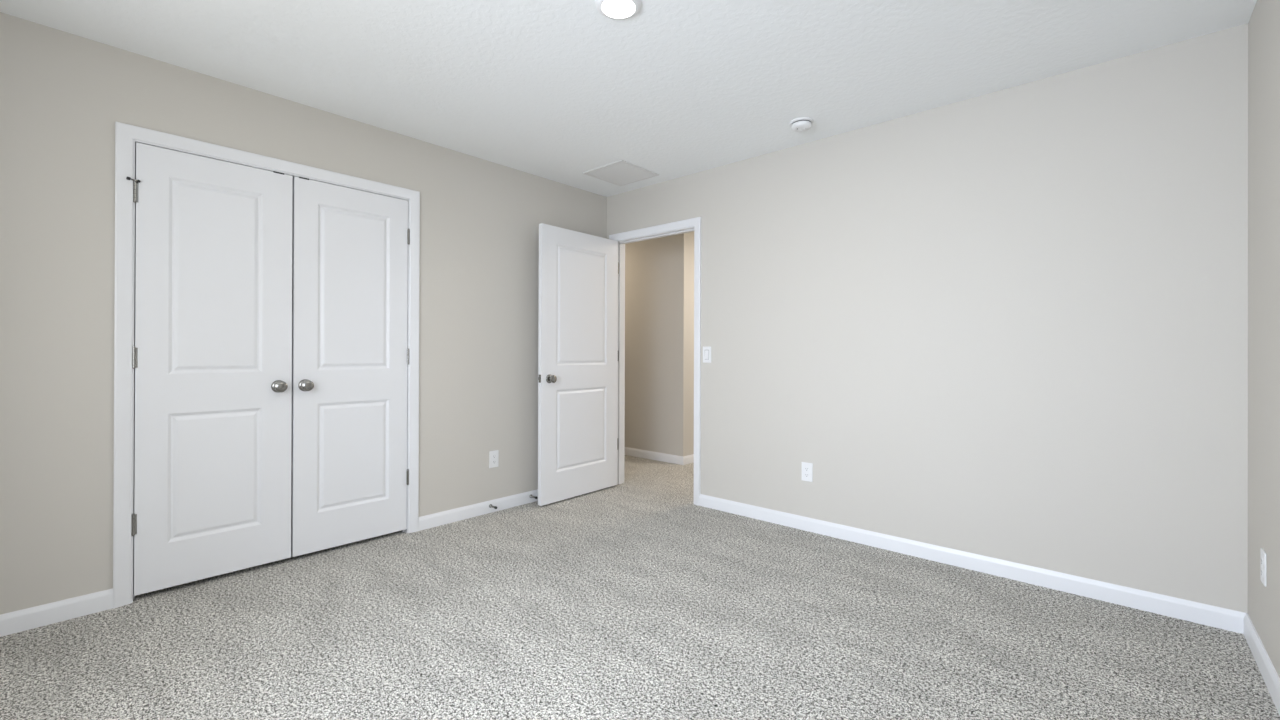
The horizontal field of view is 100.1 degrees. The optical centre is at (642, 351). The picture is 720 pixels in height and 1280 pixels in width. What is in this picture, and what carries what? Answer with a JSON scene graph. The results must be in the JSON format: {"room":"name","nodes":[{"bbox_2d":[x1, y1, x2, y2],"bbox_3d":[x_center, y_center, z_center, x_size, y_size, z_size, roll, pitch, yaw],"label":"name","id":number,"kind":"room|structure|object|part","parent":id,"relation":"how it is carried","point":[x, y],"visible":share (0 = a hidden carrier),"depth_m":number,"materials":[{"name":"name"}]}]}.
{"room":"empty bedroom","nodes":[
{"label":"empty bedroom","id":0,"kind":"room"},
{"bbox_2d":[0,12,693,614],"bbox_3d":[-1.185,-0.097,4.837,1.735,2.440,7.365,0,0,42],"label":"wall","id":1,"kind":"structure","parent":0,"point":[63,95],"depth_m":2.56,"materials":[{"name":"grey paint"}]},
{"bbox_2d":[0,588,112,636],"bbox_3d":[-2.618,1.072,1.970,0.012,0.083,0.955,0,0,42],"label":"baseboard","id":2,"kind":"structure","parent":1,"relation":"attached to","point":[54,612],"depth_m":2.20,"materials":[{"name":"white paint"}]},
{"bbox_2d":[126,142,292,595],"bbox_3d":[-2.059,0.078,2.588,0.093,2.022,0.636,0,0,42],"label":"door","id":3,"kind":"structure","parent":1,"relation":"in","point":[212,349],"depth_m":2.58,"materials":[{"name":"white paint"}]},
{"bbox_3d":[-1.871,0.183,2.766,0.048,0.058,0.058,0,0,42],"label":"knob","id":4,"kind":"part","parent":3,"relation":"part of","materials":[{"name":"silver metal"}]},
{"bbox_2d":[113,122,419,607],"bbox_3d":[-1.888,0.061,2.870,0.132,2.112,1.353,0,0,42],"label":"door frame","id":5,"kind":"structure","parent":1,"relation":"attached to","point":[126,135],"depth_m":2.37,"materials":[{"name":"white paint"}]},
{"bbox_2d":[291,176,409,556],"bbox_3d":[-1.637,0.081,3.062,0.093,2.023,0.615,0,0,42],"label":"door","id":6,"kind":"structure","parent":1,"relation":"in","point":[350,473],"depth_m":3.04,"materials":[{"name":"white paint"}]},
{"bbox_3d":[-1.790,0.184,2.857,0.048,0.058,0.058,0,0,42],"label":"knob","id":7,"kind":"part","parent":6,"relation":"part of","materials":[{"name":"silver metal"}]},
{"bbox_2d":[419,489,537,530],"bbox_3d":[-0.854,1.081,3.949,0.012,0.083,1.642,0,0,42],"label":"baseboard","id":8,"kind":"structure","parent":1,"relation":"attached to","point":[457,514],"depth_m":3.62,"materials":[{"name":"white paint"}]},
{"bbox_2d":[489,450,498,467],"bbox_3d":[-1.039,0.754,3.745,0.008,0.117,0.073,0,0,42],"label":"electrical outlet","id":9,"kind":"object","parent":1,"relation":"attached to","point":[493,455],"visible":1,"depth_m":3.74,"materials":[{"name":"white plastic"}]},
{"bbox_2d":[624,447,682,464],"bbox_3d":[-0.212,1.087,5.855,1.635,0.083,0.012,0,0,42],"label":"baseboard","id":10,"kind":"structure","parent":1,"relation":"attached to","point":[669,458],"depth_m":5.56,"materials":[{"name":"white paint"}]},
{"bbox_2d":[682,454,693,464],"bbox_3d":[1.116,1.091,6.108,0.012,0.083,2.158,0,0,42],"label":"baseboard","id":11,"kind":"structure","parent":1,"relation":"attached to","point":[688,459],"depth_m":5.36,"materials":[{"name":"white paint"}]},
{"bbox_2d":[0,0,1256,196],"bbox_3d":[0.212,-1.375,3.598,5.466,0.120,7.365,0,0,42],"label":"ceiling","id":12,"kind":"structure","parent":0,"point":[559,91],"depth_m":2.39,"materials":[{"name":"white paint"}]},
{"bbox_2d":[595,0,641,19],"bbox_3d":[-0.092,-1.310,2.037,0.176,0.017,0.176,0,0,42],"label":"recessed light","id":13,"kind":"object","parent":12,"relation":"in","point":[612,9],"visible":1,"depth_m":2.04,"materials":[{"name":"white plastic"}]},
{"bbox_2d":[602,0,634,17],"bbox_3d":[-0.092,-1.309,2.037,0.127,0.014,0.127,0,0,42],"label":"diffuser","id":14,"kind":"object","parent":13,"relation":"attached to","point":[610,8],"depth_m":2.04,"materials":[{"name":"white plastic"}]},
{"bbox_2d":[583,160,658,185],"bbox_3d":[-0.160,-1.311,3.965,0.404,0.010,0.404,0,0,42],"label":"ceiling vent","id":15,"kind":"object","parent":12,"relation":"in","point":[621,172],"visible":1,"depth_m":3.95,"materials":[{"name":"white metal"}]},
{"bbox_2d":[790,117,813,131],"bbox_3d":[0.911,-1.292,3.072,0.132,0.044,0.132,0,0,42],"label":"smoke detector","id":16,"kind":"object","parent":12,"relation":"attached to","point":[801,124],"visible":1,"depth_m":3.04,"materials":[{"name":"white plastic"}]},
{"bbox_2d":[0,455,1279,719],"bbox_3d":[0.204,1.185,3.593,5.466,0.120,7.365,0,0,42],"label":"floor","id":17,"kind":"structure","parent":0,"point":[633,599],"depth_m":2.08,"materials":[{"name":"carpet"}]},
{"bbox_2d":[607,23,1247,612],"bbox_3d":[0.501,-0.093,3.924,5.466,2.440,0.115,0,0,42],"label":"wall","id":18,"kind":"structure","parent":0,"point":[1009,324],"depth_m":2.65,"materials":[{"name":"grey paint"}]},
{"bbox_2d":[609,217,700,505],"bbox_3d":[0.113,0.073,4.270,0.941,2.106,0.148,0,0,42],"label":"door frame","id":19,"kind":"structure","parent":18,"relation":"attached to","point":[693,224],"depth_m":4.17,"materials":[{"name":"white paint"}]},
{"bbox_2d":[538,223,618,505],"bbox_3d":[-0.479,0.097,4.160,0.151,2.026,0.830,0,0,40],"label":"door","id":20,"kind":"structure","parent":19,"relation":"attached to","point":[578,320],"depth_m":4.11,"materials":[{"name":"white paint"}]},
{"bbox_3d":[-0.652,0.201,3.872,0.048,0.058,0.058,0,0,40],"label":"knob","id":21,"kind":"part","parent":20,"relation":"part of","materials":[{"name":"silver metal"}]},
{"bbox_2d":[703,347,710,362],"bbox_3d":[0.464,0.025,3.873,0.073,0.117,0.009,0,0,42],"label":"light switch","id":22,"kind":"object","parent":18,"relation":"attached to","point":[706,350],"visible":1,"depth_m":3.87,"materials":[{"name":"white plastic"}]},
{"bbox_2d":[802,462,812,481],"bbox_3d":[1.032,0.759,3.365,0.073,0.117,0.008,0,0,42],"label":"electrical outlet","id":23,"kind":"object","parent":18,"relation":"attached to","point":[807,468],"visible":1,"depth_m":3.36,"materials":[{"name":"white plastic"}]},
{"bbox_2d":[699,494,1245,633],"bbox_3d":[1.414,1.086,3.020,2.668,0.083,0.012,0,0,42],"label":"baseboard","id":24,"kind":"structure","parent":18,"relation":"attached to","point":[1196,612],"depth_m":2.65,"materials":[{"name":"white paint"}]},
{"bbox_2d":[1248,0,1279,677],"bbox_3d":[1.109,-0.098,0.584,0.115,2.440,4.065,0,0,42],"label":"wall","id":25,"kind":"structure","parent":0,"point":[1264,22],"depth_m":1.91,"materials":[{"name":"grey paint"}]},
{"bbox_2d":[1243,613,1279,715],"bbox_3d":[1.096,1.081,0.667,0.012,0.083,3.950,0,0,42],"label":"baseboard","id":26,"kind":"structure","parent":25,"relation":"attached to","point":[1268,672],"depth_m":1.85,"materials":[{"name":"white paint"}]},
{"bbox_2d":[1260,548,1266,586],"bbox_3d":[2.189,0.762,1.890,0.008,0.117,0.073,0,0,42],"label":"electrical outlet","id":27,"kind":"object","parent":25,"relation":"attached to","point":[1263,556],"visible":1,"depth_m":1.88,"materials":[{"name":"white plastic"}]}
]}

